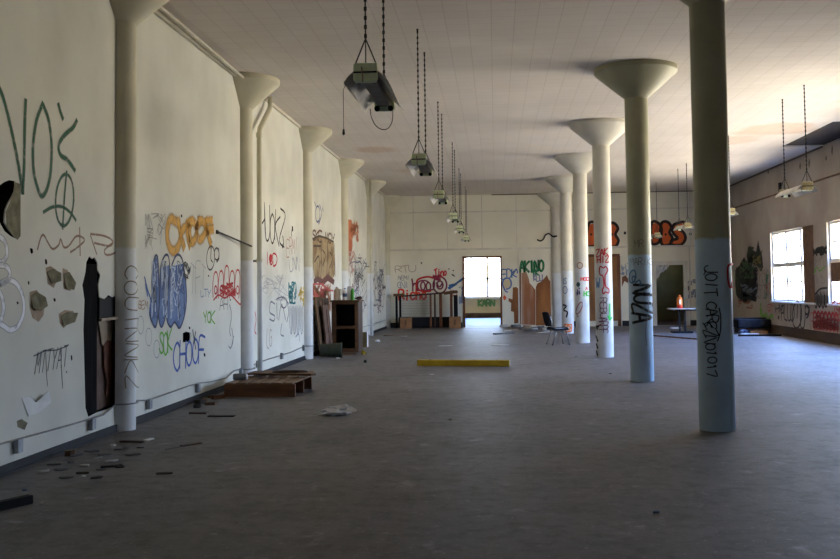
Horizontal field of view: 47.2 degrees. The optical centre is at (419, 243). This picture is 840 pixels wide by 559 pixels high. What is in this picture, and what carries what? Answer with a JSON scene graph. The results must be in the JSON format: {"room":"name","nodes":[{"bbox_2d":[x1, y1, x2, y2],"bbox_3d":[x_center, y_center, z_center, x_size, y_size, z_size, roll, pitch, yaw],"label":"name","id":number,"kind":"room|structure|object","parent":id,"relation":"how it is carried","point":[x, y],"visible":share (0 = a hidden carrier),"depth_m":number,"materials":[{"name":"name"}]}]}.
{"room":"abandoned warehouse","nodes":[
{"label":"abandoned warehouse","id":0,"kind":"room"},
{"bbox_2d":[109,0,169,431],"bbox_3d":[-3.067,-0.459,10.844,0.620,5.079,1.240,-1,-3,4],"label":"wall pillar","id":1,"kind":"structure","parent":0,"point":[128,14],"depth_m":10.74,"materials":[{"name":"paint"}]},
{"bbox_2d":[0,0,385,465],"bbox_3d":[-3.152,-0.255,15.294,0.354,5.480,44.550,-1,-3,4],"label":"wall","id":2,"kind":"structure","parent":0,"point":[58,57],"depth_m":11.39,"materials":[{"name":"paint"}]},
{"bbox_2d":[17,215,292,372],"bbox_3d":[-3.095,0.520,14.267,0.001,2.272,11.643,-1,-3,4],"label":"graffiti","id":3,"kind":"object","parent":2,"relation":"attached to","point":[31,250],"depth_m":9.16,"materials":[{"name":"multicoloured paint"}]},
{"bbox_2d":[0,320,384,453],"bbox_3d":[-2.353,2.365,22.166,0.198,0.219,28.804,-1,-3,4],"label":"conduit","id":4,"kind":"object","parent":2,"relation":"attached to","point":[17,443],"visible":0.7,"depth_m":10.40,"materials":[{"name":"metal"}]},
{"bbox_2d":[0,326,386,476],"bbox_3d":[-2.981,2.240,15.169,0.040,0.080,43.950,-1,-3,4],"label":"baseboard","id":5,"kind":"structure","parent":2,"relation":"attached to","point":[19,464],"depth_m":10.11,"materials":[{"name":"paint"}]},
{"bbox_2d":[216,230,251,246],"bbox_3d":[-2.944,-0.070,15.288,0.052,0.200,1.525,-1,-3,9],"label":"metal rod","id":6,"kind":"object","parent":2,"relation":"attached to","point":[217,231],"visible":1,"depth_m":15.10,"materials":[{"name":"metal"}]},
{"bbox_2d":[253,97,272,375],"bbox_3d":[-2.797,-0.173,17.171,0.180,5.080,0.959,-1,-3,4],"label":"drain pipe","id":7,"kind":"object","parent":2,"relation":"attached to","point":[259,260],"visible":0.93,"depth_m":16.71,"materials":[{"name":"metal"}]},
{"bbox_2d":[154,7,384,195],"bbox_3d":[-2.498,-2.472,21.367,0.175,0.100,31.950,-1,-3,4],"label":"trim","id":8,"kind":"structure","parent":2,"relation":"attached to","point":[161,12],"depth_m":13.85,"materials":[{"name":"paint"}]},
{"bbox_2d":[365,179,372,335],"bbox_3d":[-1.660,0.452,31.136,0.255,5.080,0.107,-1,-3,4],"label":"drain pipe","id":9,"kind":"object","parent":2,"relation":"attached to","point":[370,266],"visible":0.99,"depth_m":31.09,"materials":[{"name":"metal"}]},
{"bbox_2d":[233,72,279,375],"bbox_3d":[-2.655,-0.224,16.092,0.620,5.079,1.240,-1,-3,4],"label":"wall pillar","id":10,"kind":"structure","parent":0,"point":[251,90],"depth_m":15.97,"materials":[{"name":"paint"}]},
{"bbox_2d":[299,126,331,358],"bbox_3d":[-2.244,0.012,21.341,0.620,5.079,1.240,-1,-3,4],"label":"wall pillar","id":11,"kind":"structure","parent":0,"point":[312,137],"depth_m":21.21,"materials":[{"name":"paint"}]},
{"bbox_2d":[338,158,363,299],"bbox_3d":[-1.833,0.247,26.590,0.620,5.079,1.240,-1,-3,4],"label":"wall pillar","id":12,"kind":"structure","parent":0,"point":[348,167],"depth_m":26.48,"materials":[{"name":"paint"}]},
{"bbox_2d":[365,180,385,334],"bbox_3d":[-1.421,0.482,31.838,0.620,5.079,1.240,-1,-3,4],"label":"wall pillar","id":13,"kind":"structure","parent":0,"point":[377,185],"depth_m":31.68,"materials":[{"name":"paint"}]},
{"bbox_2d":[383,195,400,327],"bbox_3d":[-1.030,0.706,36.838,0.620,5.079,0.620,-1,-3,4],"label":"wall pillar","id":14,"kind":"structure","parent":0,"point":[390,201],"depth_m":37.01,"materials":[{"name":"paint"}]},
{"bbox_2d":[0,318,839,558],"bbox_3d":[3.764,2.526,20.200,13.300,0.213,55.650,-1,-3,4],"label":"floor","id":15,"kind":"structure","parent":0,"point":[550,453],"depth_m":8.32,"materials":[{"name":"concrete"}]},
{"bbox_2d":[0,494,32,510],"bbox_3d":[-2.957,1.873,6.919,0.060,0.060,0.357,-2,-3,31],"label":"bar","id":16,"kind":"object","parent":15,"relation":"on","point":[27,499],"visible":1,"depth_m":6.94,"materials":[{"name":"black paint"}]},
{"bbox_2d":[37,469,49,472],"bbox_3d":[-3.234,1.959,8.272,0.054,0.014,0.117,-3,-4,42],"label":"chip","id":17,"kind":"object","parent":15,"relation":"on","point":[46,470],"visible":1,"depth_m":8.26,"materials":[{"name":"paint"}]},
{"bbox_2d":[54,468,66,470],"bbox_3d":[-3.127,1.964,8.365,0.100,0.010,0.094,1,-3,-37],"label":"chip","id":18,"kind":"object","parent":15,"relation":"on","point":[55,469],"visible":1,"depth_m":8.34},
{"bbox_2d":[59,476,72,478],"bbox_3d":[-2.943,1.945,8.002,0.113,0.011,0.063,1,-3,-25],"label":"chip","id":19,"kind":"object","parent":15,"relation":"on","point":[61,477],"visible":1,"depth_m":7.99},
{"bbox_2d":[65,449,75,455],"bbox_3d":[-3.306,1.979,9.097,0.100,0.050,0.089,0,-3,-20],"label":"chip","id":20,"kind":"object","parent":15,"relation":"on","point":[69,452],"visible":1,"depth_m":9.07,"materials":[{"name":"brown wood"}]},
{"bbox_2d":[84,450,98,452],"bbox_3d":[-3.168,2.004,9.284,0.126,0.015,0.076,1,-3,-30],"label":"chip","id":21,"kind":"object","parent":15,"relation":"on","point":[89,451],"visible":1,"depth_m":9.27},
{"bbox_2d":[90,476,102,478],"bbox_3d":[-2.687,1.943,7.993,0.099,0.007,0.086,0,-3,-15],"label":"chip","id":22,"kind":"object","parent":15,"relation":"on","point":[93,477],"visible":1,"depth_m":7.96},
{"bbox_2d":[103,459,118,462],"bbox_3d":[-2.805,1.976,8.740,0.088,0.012,0.146,-3,-3,38],"label":"chip","id":23,"kind":"object","parent":15,"relation":"on","point":[111,460],"visible":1,"depth_m":8.72,"materials":[{"name":"paint"}]},
{"bbox_2d":[100,464,122,467],"bbox_3d":[-2.723,1.966,8.490,0.185,0.012,0.060,0,-3,-19],"label":"stick","id":24,"kind":"object","parent":15,"relation":"on","point":[101,466],"visible":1,"depth_m":8.48,"materials":[{"name":"black paint"}]},
{"bbox_2d":[119,440,144,442],"bbox_3d":[-2.950,2.028,9.848,0.255,0.018,0.050,-1,-3,11],"label":"stick","id":25,"kind":"object","parent":15,"relation":"on","point":[124,441],"visible":1,"depth_m":9.83,"materials":[{"name":"brown wood"}]},
{"bbox_2d":[125,453,140,455],"bbox_3d":[-2.717,1.992,9.088,0.138,0.011,0.073,1,-3,-33],"label":"chip","id":26,"kind":"object","parent":15,"relation":"on","point":[128,454],"visible":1,"depth_m":9.07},
{"bbox_2d":[156,472,172,474],"bbox_3d":[-2.162,1.945,8.137,0.132,0.009,0.050,0,-3,-6],"label":"stick","id":27,"kind":"object","parent":15,"relation":"on","point":[157,473],"visible":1,"depth_m":8.12,"materials":[{"name":"brown wood"}]},
{"bbox_2d":[180,442,201,446],"bbox_3d":[-2.292,2.013,9.630,0.050,0.012,0.228,-3,-3,41],"label":"stick","id":28,"kind":"object","parent":15,"relation":"on","point":[196,443],"visible":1,"depth_m":9.61,"materials":[{"name":"brown wood"}]},
{"bbox_2d":[193,404,200,407],"bbox_3d":[-2.934,2.140,12.652,0.101,0.046,0.052,1,-3,-33],"label":"wood splinter","id":29,"kind":"object","parent":15,"relation":"on","point":[194,405],"visible":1,"depth_m":12.63,"materials":[{"name":"black wood"}]},
{"bbox_2d":[189,411,208,413],"bbox_3d":[-2.778,2.128,12.086,0.226,0.018,0.100,-1,-3,10],"label":"stick","id":30,"kind":"object","parent":15,"relation":"on","point":[192,412],"visible":1,"depth_m":12.04,"materials":[{"name":"brown wood"}]},
{"bbox_2d":[194,399,206,403],"bbox_3d":[-2.991,2.155,13.085,0.088,0.056,0.165,-2,-3,26],"label":"wood splinter","id":31,"kind":"object","parent":15,"relation":"on","point":[199,401],"visible":0.85,"depth_m":13.04,"materials":[{"name":"black wood"}]},
{"bbox_2d":[204,402,217,404],"bbox_3d":[-2.805,2.156,12.952,0.173,0.038,0.090,1,-3,-27],"label":"wood splinter","id":32,"kind":"object","parent":15,"relation":"on","point":[205,403],"visible":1,"depth_m":12.92,"materials":[{"name":"brown wood"}]},
{"bbox_2d":[211,394,224,398],"bbox_3d":[-2.858,2.179,13.656,0.205,0.057,0.056,1,-3,-38],"label":"wood splinter","id":33,"kind":"object","parent":15,"relation":"on","point":[221,396],"visible":1,"depth_m":13.63,"materials":[{"name":"brown wood"}]},
{"bbox_2d":[207,415,234,416],"bbox_3d":[-2.429,2.112,11.766,0.326,0.012,0.093,-1,-3,4],"label":"stick","id":34,"kind":"object","parent":15,"relation":"on","point":[208,415],"visible":1,"depth_m":11.74,"materials":[{"name":"black paint"}]},
{"bbox_2d":[224,376,311,396],"bbox_3d":[-2.255,2.136,14.421,1.047,0.202,1.152,-1,-3,6],"label":"wooden pallet","id":35,"kind":"object","parent":15,"relation":"on","point":[254,386],"visible":0.92,"depth_m":13.88,"materials":[{"name":"brown wood"}]},
{"bbox_2d":[233,373,247,379],"bbox_3d":[-2.667,1.982,14.278,0.210,0.100,0.100,0,-3,-4],"label":"metal canister","id":36,"kind":"object","parent":35,"relation":"on","point":[241,376],"visible":1,"depth_m":14.24,"materials":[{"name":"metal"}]},
{"bbox_2d":[246,370,315,375],"bbox_3d":[-2.088,1.999,14.894,1.115,0.046,0.560,-1,-3,11],"label":"board","id":37,"kind":"object","parent":35,"relation":"on","point":[267,372],"visible":1,"depth_m":14.71,"materials":[{"name":"brown wood"}]},
{"bbox_2d":[314,297,324,351],"bbox_3d":[-2.305,1.919,22.360,0.164,1.346,0.850,-1,-3,4],"label":"leaning board","id":38,"kind":"object","parent":15,"relation":"on","point":[317,300],"visible":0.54,"depth_m":22.20,"materials":[{"name":"brown wood"}]},
{"bbox_2d":[322,298,328,304],"bbox_3d":[-2.258,1.982,23.282,0.113,1.299,0.800,-1,-3,4],"label":"leaning board","id":39,"kind":"object","parent":15,"relation":"on","point":[324,300],"visible":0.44,"depth_m":23.27,"materials":[{"name":"brown wood"}]},
{"bbox_2d":[321,305,332,343],"bbox_3d":[-2.173,2.029,22.621,0.144,1.146,0.800,-1,-3,4],"label":"leaning board","id":40,"kind":"object","parent":15,"relation":"on","point":[325,308],"visible":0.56,"depth_m":22.53,"materials":[{"name":"brown wood"}]},
{"bbox_2d":[320,342,342,357],"bbox_3d":[-1.979,2.386,21.458,0.485,0.357,0.357,-1,-3,-1],"label":"waste bin","id":41,"kind":"object","parent":15,"relation":"on","point":[332,349],"visible":0.99,"depth_m":21.33,"materials":[{"name":"green metal"}]},
{"bbox_2d":[318,404,356,415],"bbox_3d":[-1.016,2.041,11.780,0.480,0.123,0.321,0,-3,-4],"label":"plastic sheet","id":42,"kind":"object","parent":15,"relation":"on","point":[345,409],"visible":1,"depth_m":11.74,"materials":[{"name":"white plastic"}]},
{"bbox_2d":[330,300,363,351],"bbox_3d":[-1.776,2.017,23.512,0.720,1.260,0.610,-1,-3,7],"label":"cabinet","id":43,"kind":"object","parent":15,"relation":"on","point":[347,315],"visible":0.83,"depth_m":23.64,"materials":[{"name":"brown wood"}]},
{"bbox_2d":[334,287,341,299],"bbox_3d":[-2.027,1.228,23.585,0.179,0.330,0.179,2,-3,-41],"label":"plastic jug","id":44,"kind":"object","parent":43,"relation":"on","point":[337,293],"visible":0.86,"depth_m":23.52,"materials":[{"name":"beige plastic"}]},
{"bbox_2d":[343,288,346,299],"bbox_3d":[-1.833,1.241,23.488,0.113,0.290,0.113,-1,-3,4],"label":"spray bottle","id":45,"kind":"object","parent":43,"relation":"on","point":[344,290],"visible":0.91,"depth_m":23.44,"materials":[{"name":"white plastic"}]},
{"bbox_2d":[347,286,351,299],"bbox_3d":[-1.721,1.216,23.576,0.110,0.345,0.100,-1,-3,4],"label":"carton","id":46,"kind":"object","parent":43,"relation":"on","point":[349,288],"visible":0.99,"depth_m":23.53,"materials":[{"name":"white cardboard"}]},
{"bbox_2d":[351,287,353,299],"bbox_3d":[-1.645,1.228,23.464,0.092,0.310,0.092,-1,-3,4],"label":"bottle","id":47,"kind":"object","parent":43,"relation":"on","point":[352,289],"visible":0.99,"depth_m":23.42,"materials":[{"name":"plastic"}]},
{"bbox_2d":[363,331,367,346],"bbox_3d":[-1.457,2.530,25.391,0.159,0.400,0.200,-1,-3,4],"label":"box","id":48,"kind":"object","parent":15,"relation":"on","point":[365,334],"visible":0.6,"depth_m":25.29,"materials":[{"name":"cardboard"}]},
{"bbox_2d":[400,317,411,328],"bbox_3d":[-0.529,3.003,36.279,0.422,0.428,0.410,-1,-3,4],"label":"cardboard box","id":49,"kind":"object","parent":15,"relation":"on","point":[405,323],"visible":1,"depth_m":36.12,"materials":[{"name":"brown cardboard"}]},
{"bbox_2d":[393,290,457,327],"bbox_3d":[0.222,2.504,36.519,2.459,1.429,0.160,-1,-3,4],"label":"table","id":50,"kind":"object","parent":15,"relation":"on","point":[440,321],"visible":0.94,"depth_m":36.50,"materials":[{"name":"black paint"}]},
{"bbox_2d":[449,316,460,327],"bbox_3d":[1.318,2.965,36.136,0.428,0.448,0.410,-1,-3,4],"label":"cardboard box","id":51,"kind":"object","parent":15,"relation":"on","point":[454,322],"visible":1,"depth_m":35.98,"materials":[{"name":"brown cardboard"}]},
{"bbox_2d":[417,359,509,366],"bbox_3d":[0.848,2.342,18.849,1.836,0.123,0.140,-1,-3,13],"label":"beam","id":52,"kind":"structure","parent":15,"relation":"on","point":[421,362],"depth_m":18.78,"materials":[{"name":"paint"}]},
{"bbox_2d":[493,332,513,334],"bbox_3d":[2.718,2.934,31.313,0.817,0.036,0.150,1,-3,-39],"label":"board","id":53,"kind":"object","parent":15,"relation":"on","point":[508,332],"visible":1,"depth_m":31.25,"materials":[{"name":"grey wood"}]},
{"bbox_2d":[538,192,572,326],"bbox_3d":[5.174,0.611,36.333,1.334,5.079,0.667,-1,-3,4],"label":"concrete column","id":54,"kind":"structure","parent":15,"relation":"on","point":[552,199],"depth_m":36.49,"materials":[{"name":"paint"}]},
{"bbox_2d":[537,233,556,241],"bbox_3d":[4.824,-0.227,36.523,0.779,0.331,0.158,-1,-3,4],"label":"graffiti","id":55,"kind":"object","parent":54,"relation":"attached to","point":[546,233],"visible":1,"depth_m":36.46,"materials":[{"name":"black paint"}]},
{"bbox_2d":[542,312,569,344],"bbox_3d":[3.583,2.236,25.388,0.614,0.869,0.466,0,-3,-14],"label":"chair","id":56,"kind":"object","parent":15,"relation":"on","point":[547,319],"visible":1,"depth_m":25.30,"materials":[{"name":"plastic"}]},
{"bbox_2d":[545,175,573,333],"bbox_3d":[4.784,0.388,31.356,1.334,5.079,1.334,-1,-3,4],"label":"concrete column","id":57,"kind":"structure","parent":15,"relation":"on","point":[563,184],"depth_m":31.19,"materials":[{"name":"paint"}]},
{"bbox_2d":[555,152,592,342],"bbox_3d":[4.373,0.152,26.108,1.334,5.079,1.334,-1,-3,4],"label":"concrete column","id":58,"kind":"structure","parent":15,"relation":"on","point":[579,164],"depth_m":25.93,"materials":[{"name":"paint"}]},
{"bbox_2d":[569,118,624,357],"bbox_3d":[3.961,-0.083,20.859,1.334,5.079,1.334,-1,-3,4],"label":"concrete column","id":59,"kind":"structure","parent":15,"relation":"on","point":[600,133],"depth_m":20.69,"materials":[{"name":"paint"}]},
{"bbox_2d":[594,59,677,381],"bbox_3d":[3.550,-0.318,15.610,1.334,5.079,1.334,-1,-3,4],"label":"concrete column","id":60,"kind":"structure","parent":15,"relation":"on","point":[635,81],"depth_m":15.44,"materials":[{"name":"paint"}]},
{"bbox_2d":[653,335,696,339],"bbox_3d":[7.379,2.719,27.852,0.050,0.040,2.502,0,-3,-18],"label":"board","id":61,"kind":"object","parent":15,"relation":"on","point":[653,335],"depth_m":27.84,"materials":[{"name":"brown wood"}]},
{"bbox_2d":[667,308,695,332],"bbox_3d":[8.886,2.453,30.621,1.860,0.780,0.750,-1,-3,4],"label":"table","id":62,"kind":"object","parent":15,"relation":"on","point":[673,309],"visible":0.46,"depth_m":30.48,"materials":[{"name":"laminate"}]},
{"bbox_2d":[677,295,682,307],"bbox_3d":[8.255,1.853,30.596,0.180,0.430,0.182,-1,-3,4],"label":"bottle","id":63,"kind":"object","parent":62,"relation":"on","point":[679,299],"visible":1,"depth_m":30.53,"materials":[{"name":"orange glass"}]},
{"bbox_2d":[679,0,735,431],"bbox_3d":[3.139,-0.553,10.362,1.334,5.079,1.334,-1,-3,4],"label":"concrete column","id":64,"kind":"structure","parent":15,"relation":"on","point":[709,112],"depth_m":10.21,"materials":[{"name":"paint"}]},
{"bbox_2d":[739,329,748,333],"bbox_3d":[9.801,2.692,29.173,0.309,0.159,0.216,-1,-3,4],"label":"bag","id":65,"kind":"object","parent":15,"relation":"on","point":[743,331],"visible":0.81,"depth_m":29.14,"materials":[{"name":"blue plastic"}]},
{"bbox_2d":[733,317,770,332],"bbox_3d":[10.340,2.545,29.951,1.000,0.450,0.620,-1,-3,4],"label":"bench","id":66,"kind":"object","parent":15,"relation":"on","point":[754,323],"visible":0.98,"depth_m":29.67,"materials":[{"name":"black paint"}]},
{"bbox_2d":[750,331,767,333],"bbox_3d":[10.350,2.725,29.390,0.500,0.100,0.120,-1,-3,2],"label":"board","id":67,"kind":"object","parent":15,"relation":"on","point":[757,332],"visible":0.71,"depth_m":29.33,"materials":[{"name":"brown wood"}]},
{"bbox_2d":[738,334,781,335],"bbox_3d":[9.957,2.696,28.217,1.200,0.050,0.200,-1,-3,11],"label":"board","id":68,"kind":"object","parent":15,"relation":"on","point":[738,334],"visible":1,"depth_m":28.12,"materials":[{"name":"black paint"}]},
{"bbox_2d":[162,0,839,195],"bbox_3d":[3.269,-3.020,14.915,13.600,0.260,44.850,-1,-3,4],"label":"ceiling","id":69,"kind":"structure","parent":0,"point":[508,79],"depth_m":16.04,"materials":[{"name":"paint"}]},
{"bbox_2d":[342,0,403,134],"bbox_3d":[-0.414,-2.002,8.536,0.398,2.270,1.411,-1,-3,4],"label":"hanging lamp","id":70,"kind":"object","parent":69,"relation":"hanging from","point":[366,84],"visible":1,"depth_m":8.35,"materials":[{"name":"grey metal"}]},
{"bbox_2d":[405,29,437,176],"bbox_3d":[0.025,-1.964,13.751,0.372,1.881,1.411,-1,-3,4],"label":"hanging lamp","id":71,"kind":"object","parent":69,"relation":"hanging from","point":[419,162],"visible":1,"depth_m":13.30,"materials":[{"name":"grey metal"}]},
{"bbox_2d":[429,102,451,204],"bbox_3d":[0.401,-1.741,18.933,0.372,1.861,1.411,-1,-3,4],"label":"hanging lamp","id":72,"kind":"object","parent":69,"relation":"hanging from","point":[438,195],"visible":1,"depth_m":18.33,"materials":[{"name":"grey metal"}]},
{"bbox_2d":[446,142,462,222],"bbox_3d":[0.847,-1.495,24.108,0.372,1.891,1.411,-1,-3,4],"label":"hanging lamp","id":73,"kind":"object","parent":69,"relation":"hanging from","point":[455,218],"visible":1,"depth_m":23.50,"materials":[{"name":"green metal"}]},
{"bbox_2d":[454,168,465,233],"bbox_3d":[1.223,-1.267,29.289,0.372,1.881,1.411,-1,-3,4],"label":"hanging lamp","id":74,"kind":"object","parent":69,"relation":"hanging from","point":[460,229],"visible":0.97,"depth_m":28.66,"materials":[{"name":"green metal"}]},
{"bbox_2d":[461,186,470,241],"bbox_3d":[1.649,-1.025,34.466,0.372,1.901,1.411,-1,-3,4],"label":"hanging lamp","id":75,"kind":"object","parent":69,"relation":"hanging from","point":[465,238],"visible":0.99,"depth_m":33.86,"materials":[{"name":"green metal"}]},
{"bbox_2d":[650,182,662,238],"bbox_3d":[8.234,-1.128,33.904,0.372,1.901,1.411,-1,-3,4],"label":"hanging lamp","id":76,"kind":"object","parent":69,"relation":"hanging from","point":[656,235],"visible":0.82,"depth_m":33.28,"materials":[{"name":"white metal"}]},
{"bbox_2d":[673,163,693,230],"bbox_3d":[7.848,-1.361,28.724,0.372,1.901,1.411,-1,-3,4],"label":"hanging lamp","id":77,"kind":"object","parent":69,"relation":"hanging from","point":[686,226],"visible":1,"depth_m":28.22,"materials":[{"name":"white metal"}]},
{"bbox_2d":[728,136,738,216],"bbox_3d":[7.422,-1.592,23.547,0.372,1.901,1.411,-1,-3,4],"label":"hanging lamp","id":78,"kind":"object","parent":69,"relation":"hanging from","point":[733,212],"visible":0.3,"depth_m":22.90,"materials":[{"name":"white metal"}]},
{"bbox_2d":[775,85,817,197],"bbox_3d":[6.920,-1.851,17.774,0.372,1.901,1.411,-1,-3,4],"label":"hanging lamp","id":79,"kind":"object","parent":69,"relation":"hanging from","point":[806,187],"visible":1,"depth_m":17.46,"materials":[{"name":"white metal"}]},
{"bbox_2d":[390,191,696,326],"bbox_3d":[5.021,0.631,36.754,12.900,5.480,0.250,-1,-3,4],"label":"wall","id":80,"kind":"structure","parent":0,"point":[411,272],"depth_m":36.84,"materials":[{"name":"paint"}]},
{"bbox_2d":[462,256,502,326],"bbox_3d":[2.393,1.849,36.810,1.505,2.714,0.060,-1,-3,4],"label":"door frame","id":81,"kind":"structure","parent":80,"relation":"in","point":[463,257],"depth_m":36.81,"materials":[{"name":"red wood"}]},
{"bbox_2d":[390,207,693,213],"bbox_3d":[4.993,-1.260,36.754,12.700,0.050,0.030,-1,-3,4],"label":"trim","id":82,"kind":"structure","parent":80,"relation":"attached to","point":[670,207],"depth_m":36.87,"materials":[{"name":"paint"}]},
{"bbox_2d":[390,245,694,250],"bbox_3d":[5.009,0.179,36.682,12.700,0.070,0.036,-1,-3,4],"label":"trim","id":83,"kind":"structure","parent":80,"relation":"attached to","point":[657,245],"depth_m":36.81,"materials":[{"name":"paint"}]},
{"bbox_2d":[391,320,696,327],"bbox_3d":[5.043,3.064,36.548,12.500,0.200,0.040,-1,-3,4],"label":"baseboard","id":84,"kind":"structure","parent":80,"relation":"attached to","point":[693,322],"depth_m":36.80,"materials":[{"name":"rubber"}]},
{"bbox_2d":[413,191,691,324],"bbox_3d":[5.032,0.627,36.668,12.664,5.080,0.020,-1,-3,4],"label":"trim","id":85,"kind":"structure","parent":80,"relation":"attached to","point":[689,191],"depth_m":36.67,"materials":[{"name":"paint"}]},
{"bbox_2d":[588,254,621,325],"bbox_3d":[6.885,1.773,36.451,1.417,2.728,0.060,-1,-3,4],"label":"door frame","id":86,"kind":"structure","parent":80,"relation":"in","point":[616,280],"depth_m":36.44,"materials":[{"name":"brown wood"}]},
{"bbox_2d":[652,261,688,325],"bbox_3d":[9.432,1.884,36.257,1.324,2.428,0.060,-1,-3,4],"label":"door frame","id":87,"kind":"structure","parent":80,"relation":"in","point":[654,263],"depth_m":36.24,"materials":[{"name":"paint"}]},
{"bbox_2d":[465,265,683,320],"bbox_3d":[5.720,1.420,42.362,12.400,4.400,11.300,-1,-3,4],"label":"wall","id":88,"kind":"structure","parent":0,"point":[669,284],"depth_m":41.40,"materials":[{"name":"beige paint"}]},
{"bbox_2d":[465,258,499,298],"bbox_3d":[3.635,1.571,47.990,4.150,2.338,0.300,-1,-3,4],"label":"window","id":89,"kind":"structure","parent":88,"relation":"in","point":[487,278],"depth_m":48.04,"materials":[{"name":"white wood"}]},
{"bbox_2d":[465,313,500,317],"bbox_3d":[3.773,3.577,47.870,7.000,0.240,0.040,-1,-3,4],"label":"baseboard","id":90,"kind":"structure","parent":88,"relation":"attached to","point":[467,315],"depth_m":47.90,"materials":[{"name":"brown wood"}]},
{"bbox_2d":[730,139,839,333],"bbox_3d":[9.767,-0.445,14.441,0.271,5.480,44.250,-1,-3,4],"label":"wall","id":91,"kind":"structure","parent":0,"point":[752,230],"depth_m":28.46,"materials":[{"name":"paint"}]},
{"bbox_2d":[491,146,822,194],"bbox_3d":[5.315,-2.901,14.749,8.600,0.040,43.950,-1,-3,4],"label":"trim","id":92,"kind":"structure","parent":91,"relation":"attached to","point":[820,147],"depth_m":31.44,"materials":[{"name":"brown wood"}]},
{"bbox_2d":[778,182,784,191],"bbox_3d":[10.642,-1.662,28.332,0.120,0.260,0.240,-1,-3,4],"label":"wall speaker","id":93,"kind":"object","parent":91,"relation":"attached to","point":[779,183],"visible":0.6,"depth_m":28.32,"materials":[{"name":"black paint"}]},
{"bbox_2d":[733,319,839,344],"bbox_3d":[9.639,1.948,14.193,0.040,0.280,43.950,-1,-3,4],"label":"baseboard","id":94,"kind":"structure","parent":91,"relation":"attached to","point":[814,335],"depth_m":26.22,"materials":[{"name":"brown wood"}]},
{"bbox_2d":[734,172,839,207],"bbox_3d":[9.596,-2.135,14.380,0.030,0.040,43.950,-1,-3,4],"label":"trim","id":95,"kind":"structure","parent":91,"relation":"attached to","point":[839,172],"depth_m":29.14,"materials":[{"name":"brown wood"}]},
{"bbox_2d":[770,225,815,304],"bbox_3d":[10.765,0.661,27.718,0.230,2.140,4.150,-1,-3,4],"label":"window","id":96,"kind":"structure","parent":91,"relation":"in","point":[806,262],"depth_m":27.05,"materials":[{"name":"white wood"}]},
{"bbox_2d":[827,220,839,305],"bbox_3d":[10.365,0.432,22.613,0.230,2.140,4.200,-1,-3,4],"label":"window","id":97,"kind":"structure","parent":91,"relation":"in","point":[834,262],"depth_m":24.54,"materials":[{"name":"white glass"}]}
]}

